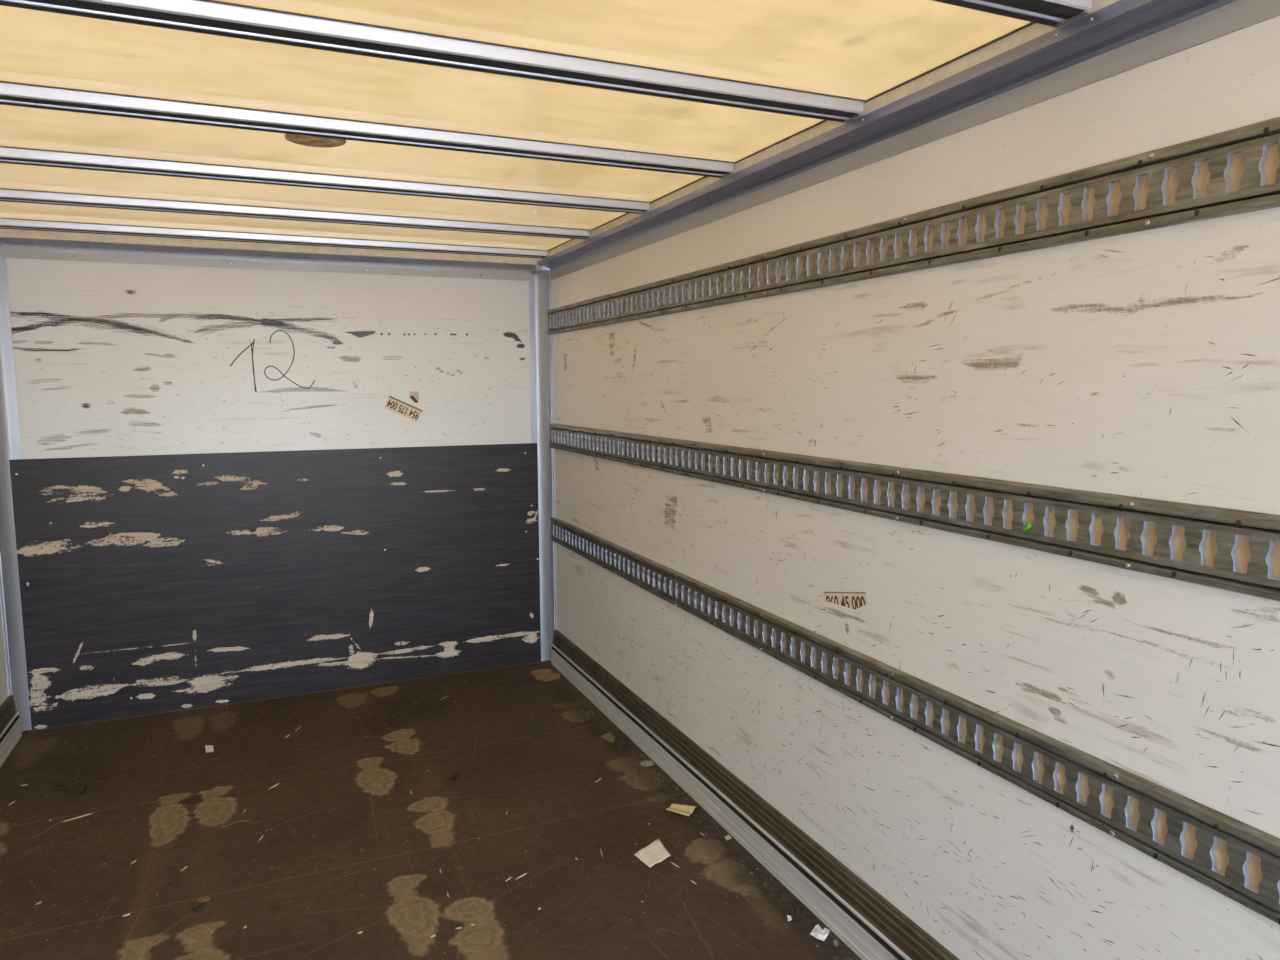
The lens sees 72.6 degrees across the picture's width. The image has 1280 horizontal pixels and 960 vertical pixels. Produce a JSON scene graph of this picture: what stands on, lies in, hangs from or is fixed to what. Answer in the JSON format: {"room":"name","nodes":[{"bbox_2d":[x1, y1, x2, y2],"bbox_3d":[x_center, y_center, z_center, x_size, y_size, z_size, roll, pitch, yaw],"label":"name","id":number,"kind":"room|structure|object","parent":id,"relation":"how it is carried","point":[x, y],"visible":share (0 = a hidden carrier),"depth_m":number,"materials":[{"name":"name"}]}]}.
{"room":"truck cargo interior","nodes":[
{"label":"truck cargo interior","id":0,"kind":"room"},
{"bbox_2d":[0,600,8,705],"bbox_3d":[-1.319,0.360,0.423,0.030,2.200,7.230,-3,7,-23],"label":"wall","id":1,"kind":"structure","parent":0,"point":[4,694],"depth_m":3.66,"materials":[{"name":"white paint"}]},
{"bbox_2d":[0,694,21,766],"bbox_3d":[-1.268,1.362,0.500,0.030,0.190,7.132,-3,7,-23],"label":"baseboard","id":2,"kind":"structure","parent":1,"relation":"attached to","point":[10,723],"depth_m":3.62,"materials":[{"name":"metal"}]},
{"bbox_2d":[6,258,544,729],"bbox_3d":[-1.614,-0.052,4.197,2.450,2.200,0.031,-3,7,-23],"label":"wall","id":3,"kind":"structure","parent":0,"point":[111,359],"depth_m":4.05,"materials":[{"name":"white paint"}]},
{"bbox_2d":[0,258,31,731],"bbox_3d":[-2.670,0.063,3.686,0.098,2.079,0.085,-3,7,-23],"label":"trim","id":4,"kind":"structure","parent":3,"relation":"attached to","point":[10,442],"depth_m":3.70,"materials":[{"name":"metal"}]},
{"bbox_2d":[0,228,536,280],"bbox_3d":[-1.604,-1.040,4.056,2.450,0.126,0.041,-3,7,-23],"label":"trim","id":5,"kind":"structure","parent":3,"relation":"attached to","point":[16,243],"depth_m":3.99,"materials":[{"name":"metal"}]},
{"bbox_2d":[9,443,540,729],"bbox_3d":[-1.610,0.452,4.229,2.325,1.192,0.013,-3,7,-23],"label":"plywood panel","id":6,"kind":"object","parent":3,"relation":"attached to","point":[150,584],"visible":1,"depth_m":4.15,"materials":[{"name":"black wood"}]},
{"bbox_2d":[384,396,422,421],"bbox_3d":[-1.177,-0.353,4.338,0.189,0.136,0.001,-3,7,-23],"label":"sticker","id":7,"kind":"object","parent":3,"relation":"attached to","point":[400,407],"visible":1,"depth_m":4.34,"materials":[{"name":"beige paper"}]},
{"bbox_2d":[409,392,418,402],"bbox_3d":[-1.129,-0.413,4.353,0.048,0.057,0.001,-3,7,-23],"label":"scrap","id":8,"kind":"object","parent":3,"relation":"attached to","point":[414,396],"visible":1,"depth_m":4.35,"materials":[{"name":"white paper"}]},
{"bbox_2d":[531,265,550,274],"bbox_3d":[-0.512,-1.085,4.501,0.090,0.042,0.090,-3,7,-23],"label":"trim","id":9,"kind":"structure","parent":3,"relation":"attached to","point":[535,270],"depth_m":4.48,"materials":[{"name":"metal"}]},
{"bbox_2d":[529,273,556,660],"bbox_3d":[-0.512,-0.048,4.615,0.098,2.079,0.085,-3,7,-23],"label":"trim","id":10,"kind":"structure","parent":3,"relation":"attached to","point":[540,290],"depth_m":4.61,"materials":[{"name":"metal"}]},
{"bbox_2d":[0,660,861,959],"bbox_3d":[-0.177,1.420,1.035,2.510,0.050,7.230,-3,7,-23],"label":"floor","id":11,"kind":"structure","parent":0,"point":[551,768],"depth_m":2.88,"materials":[{"name":"brown wood"}]},
{"bbox_2d":[52,782,69,789],"bbox_3d":[-2.164,1.152,3.272,0.089,0.009,0.036,3,7,28],"label":"dead leaf","id":12,"kind":"object","parent":11,"relation":"on","point":[61,786],"visible":1,"depth_m":3.28,"materials":[{"name":"brown plant"}]},
{"bbox_2d":[70,785,86,795],"bbox_3d":[-2.090,1.155,3.239,0.050,0.010,0.078,-3,7,-23],"label":"dead leaf","id":13,"kind":"object","parent":11,"relation":"on","point":[78,790],"visible":1,"depth_m":3.24,"materials":[{"name":"brown plant"}]},
{"bbox_2d":[191,903,205,911],"bbox_3d":[-1.273,1.233,2.514,0.025,0.006,0.044,2,7,16],"label":"dead leaf","id":14,"kind":"object","parent":11,"relation":"on","point":[198,907],"visible":1,"depth_m":2.51,"materials":[{"name":"brown plant"}]},
{"bbox_2d":[197,896,210,902],"bbox_3d":[-1.279,1.230,2.558,0.037,0.003,0.032,-3,7,-23],"label":"flake","id":15,"kind":"object","parent":11,"relation":"on","point":[203,899],"visible":1,"depth_m":2.55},
{"bbox_2d":[205,745,213,752],"bbox_3d":[-1.790,1.116,3.624,0.029,0.002,0.086,-4,7,-29],"label":"paper scrap","id":16,"kind":"object","parent":11,"relation":"on","point":[209,748],"visible":1,"depth_m":3.62,"materials":[{"name":"white paper"}]},
{"bbox_2d":[4,665,854,959],"bbox_3d":[-0.950,1.198,2.819,2.367,0.008,3.203,-3,7,-23],"label":"floor grit","id":17,"kind":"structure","parent":11,"relation":"on","point":[609,725],"depth_m":3.02,"materials":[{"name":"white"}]},
{"bbox_2d":[450,773,458,780],"bbox_3d":[-0.709,1.136,3.351,0.025,0.012,0.074,2,7,21],"label":"dead leaf","id":18,"kind":"object","parent":11,"relation":"on","point":[453,778],"visible":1,"depth_m":3.33,"materials":[{"name":"brown plant"}]},
{"bbox_2d":[530,668,551,674],"bbox_3d":[-0.513,1.006,4.575,0.115,0.002,0.086,-3,7,-23],"label":"flake","id":19,"kind":"object","parent":11,"relation":"on","point":[540,671],"visible":1,"depth_m":4.58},
{"bbox_2d":[534,672,559,681],"bbox_3d":[-0.471,1.014,4.496,0.137,0.003,0.129,-3,7,-23],"label":"flake","id":20,"kind":"object","parent":11,"relation":"on","point":[548,676],"visible":1,"depth_m":4.50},
{"bbox_2d":[600,733,614,742],"bbox_3d":[-0.129,1.098,3.715,0.054,0.003,0.103,-4,7,-33],"label":"flake","id":21,"kind":"object","parent":11,"relation":"on","point":[609,737],"visible":1,"depth_m":3.72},
{"bbox_2d":[610,736,629,749],"bbox_3d":[-0.073,1.100,3.657,0.066,0.011,0.144,4,7,32],"label":"dead leaf","id":22,"kind":"object","parent":11,"relation":"on","point":[620,743],"visible":1,"depth_m":3.65,"materials":[{"name":"brown plant"}]},
{"bbox_2d":[640,760,653,766],"bbox_3d":[0.028,1.124,3.458,0.055,0.005,0.064,-3,7,-23],"label":"shard","id":23,"kind":"object","parent":11,"relation":"on","point":[645,763],"visible":1,"depth_m":3.46},
{"bbox_2d":[634,839,670,866],"bbox_3d":[0.047,1.194,2.794,0.129,0.012,0.092,-6,9,-43],"label":"paper slip","id":24,"kind":"object","parent":11,"relation":"on","point":[655,852],"visible":1,"depth_m":2.79,"materials":[{"name":"white paper"}]},
{"bbox_2d":[664,814,678,821],"bbox_3d":[0.109,1.173,3.022,0.019,0.004,0.076,-4,7,-31],"label":"dead leaf","id":25,"kind":"object","parent":11,"relation":"on","point":[671,818],"visible":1,"depth_m":3.02,"materials":[{"name":"brown plant"}]},
{"bbox_2d":[666,803,696,815],"bbox_3d":[0.143,1.163,3.079,0.094,0.010,0.085,2,7,23],"label":"paper slip","id":26,"kind":"object","parent":11,"relation":"on","point":[686,810],"visible":1,"depth_m":3.08,"materials":[{"name":"beige paper"}]},
{"bbox_2d":[788,905,805,919],"bbox_3d":[0.444,1.224,2.476,0.057,0.018,0.066,-3,7,-23],"label":"dead leaf","id":27,"kind":"object","parent":11,"relation":"on","point":[796,912],"visible":1,"depth_m":2.47,"materials":[{"name":"plant"}]},
{"bbox_2d":[810,925,829,940],"bbox_3d":[0.498,1.235,2.387,0.046,0.014,0.055,5,8,39],"label":"crumpled tissue","id":28,"kind":"object","parent":11,"relation":"on","point":[817,932],"visible":1,"depth_m":2.38,"materials":[{"name":"white paper"}]},
{"bbox_2d":[833,939,838,946],"bbox_3d":[0.527,1.244,2.343,0.016,0.005,0.030,1,6,12],"label":"flake","id":29,"kind":"object","parent":11,"relation":"on","point":[835,942],"visible":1,"depth_m":2.34,"materials":[{"name":"brown"}]},
{"bbox_2d":[0,0,1029,249],"bbox_3d":[-0.179,-0.751,0.782,2.380,0.001,7.195,-3,7,-23],"label":"ceiling","id":30,"kind":"structure","parent":0,"point":[857,49],"depth_m":1.97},
{"bbox_2d":[0,218,547,258],"bbox_3d":[-1.537,-1.070,3.896,2.317,0.032,0.092,-3,7,-23],"label":"bow","id":31,"kind":"object","parent":30,"relation":"attached to","point":[5,223],"visible":1,"depth_m":3.81,"materials":[{"name":"silver metal"}]},
{"bbox_2d":[0,188,590,239],"bbox_3d":[-1.290,-1.009,3.330,2.317,0.032,0.092,-3,7,-23],"label":"bow","id":32,"kind":"object","parent":30,"relation":"attached to","point":[7,195],"visible":1,"depth_m":3.27,"materials":[{"name":"metal"}]},
{"bbox_2d":[285,134,345,147],"bbox_3d":[-0.874,-0.918,2.349,0.156,0.003,0.156,-3,7,-23],"label":"stain","id":33,"kind":"structure","parent":30,"relation":"attached to","point":[312,141],"depth_m":2.36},
{"bbox_2d":[0,146,649,214],"bbox_3d":[-1.044,-0.948,2.765,2.317,0.032,0.092,-3,7,-23],"label":"bow","id":34,"kind":"object","parent":30,"relation":"attached to","point":[11,155],"visible":1,"depth_m":2.73,"materials":[{"name":"metal"}]},
{"bbox_2d":[0,81,734,178],"bbox_3d":[-0.797,-0.887,2.200,2.317,0.032,0.092,-3,7,-23],"label":"bow","id":35,"kind":"object","parent":30,"relation":"attached to","point":[11,93],"visible":1,"depth_m":2.19,"materials":[{"name":"metal"}]},
{"bbox_2d":[0,0,865,122],"bbox_3d":[-0.550,-0.827,1.634,2.317,0.032,0.092,-3,7,-23],"label":"bow","id":36,"kind":"object","parent":30,"relation":"attached to","point":[212,17],"visible":1,"depth_m":1.68,"materials":[{"name":"metal"}]},
{"bbox_2d":[932,0,1091,27],"bbox_3d":[-0.304,-0.766,1.069,2.317,0.032,0.092,-3,7,-23],"label":"bow","id":37,"kind":"object","parent":30,"relation":"attached to","point":[1054,13],"visible":1,"depth_m":1.49,"materials":[{"name":"metal"}]},
{"bbox_2d":[552,15,1279,959],"bbox_3d":[0.956,0.243,1.403,0.030,2.200,7.230,-3,7,-23],"label":"wall","id":38,"kind":"structure","parent":0,"point":[1146,363],"depth_m":1.88,"materials":[{"name":"white paint"}]},
{"bbox_2d":[551,629,959,959],"bbox_3d":[0.952,1.248,1.456,0.030,0.190,7.132,-3,7,-23],"label":"baseboard","id":39,"kind":"structure","parent":38,"relation":"attached to","point":[872,927],"depth_m":2.73,"materials":[{"name":"metal"}]},
{"bbox_2d":[824,592,866,608],"bbox_3d":[0.546,0.311,2.324,0.001,0.063,0.188,-3,7,-23],"label":"sticker","id":40,"kind":"object","parent":38,"relation":"attached to","point":[853,600],"visible":1,"depth_m":2.31,"materials":[{"name":"white paper"}]},
{"bbox_2d":[537,0,1279,279],"bbox_3d":[0.913,-0.746,1.261,0.067,0.126,7.200,-3,7,-23],"label":"trim","id":41,"kind":"structure","parent":38,"relation":"attached to","point":[1033,63],"depth_m":1.85,"materials":[{"name":"metal"}]},
{"bbox_2d":[547,117,1279,334],"bbox_3d":[0.517,-0.576,2.261,0.019,0.130,5.057,-3,7,-23],"label":"rail","id":42,"kind":"object","parent":38,"relation":"attached to","point":[1234,171],"visible":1,"depth_m":1.74,"materials":[{"name":"metal"}]},
{"bbox_2d":[549,423,1279,600],"bbox_3d":[0.520,0.010,2.325,0.019,0.130,5.057,-3,7,-23],"label":"rail","id":43,"kind":"object","parent":38,"relation":"attached to","point":[1234,550],"visible":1,"depth_m":1.78,"materials":[{"name":"metal"}]},
{"bbox_2d":[1023,523,1031,531],"bbox_3d":[0.776,0.094,1.737,0.020,0.019,0.029,-3,7,-23],"label":"greens","id":44,"kind":"object","parent":43,"relation":"in","point":[1028,527],"visible":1,"depth_m":1.73,"materials":[{"name":"green plant"}]},
{"bbox_2d":[550,517,1279,924],"bbox_3d":[0.522,0.504,2.379,0.019,0.130,5.057,-3,7,-23],"label":"rail","id":45,"kind":"object","parent":38,"relation":"attached to","point":[1238,860],"visible":1,"depth_m":1.81,"materials":[{"name":"metal"}]}
]}

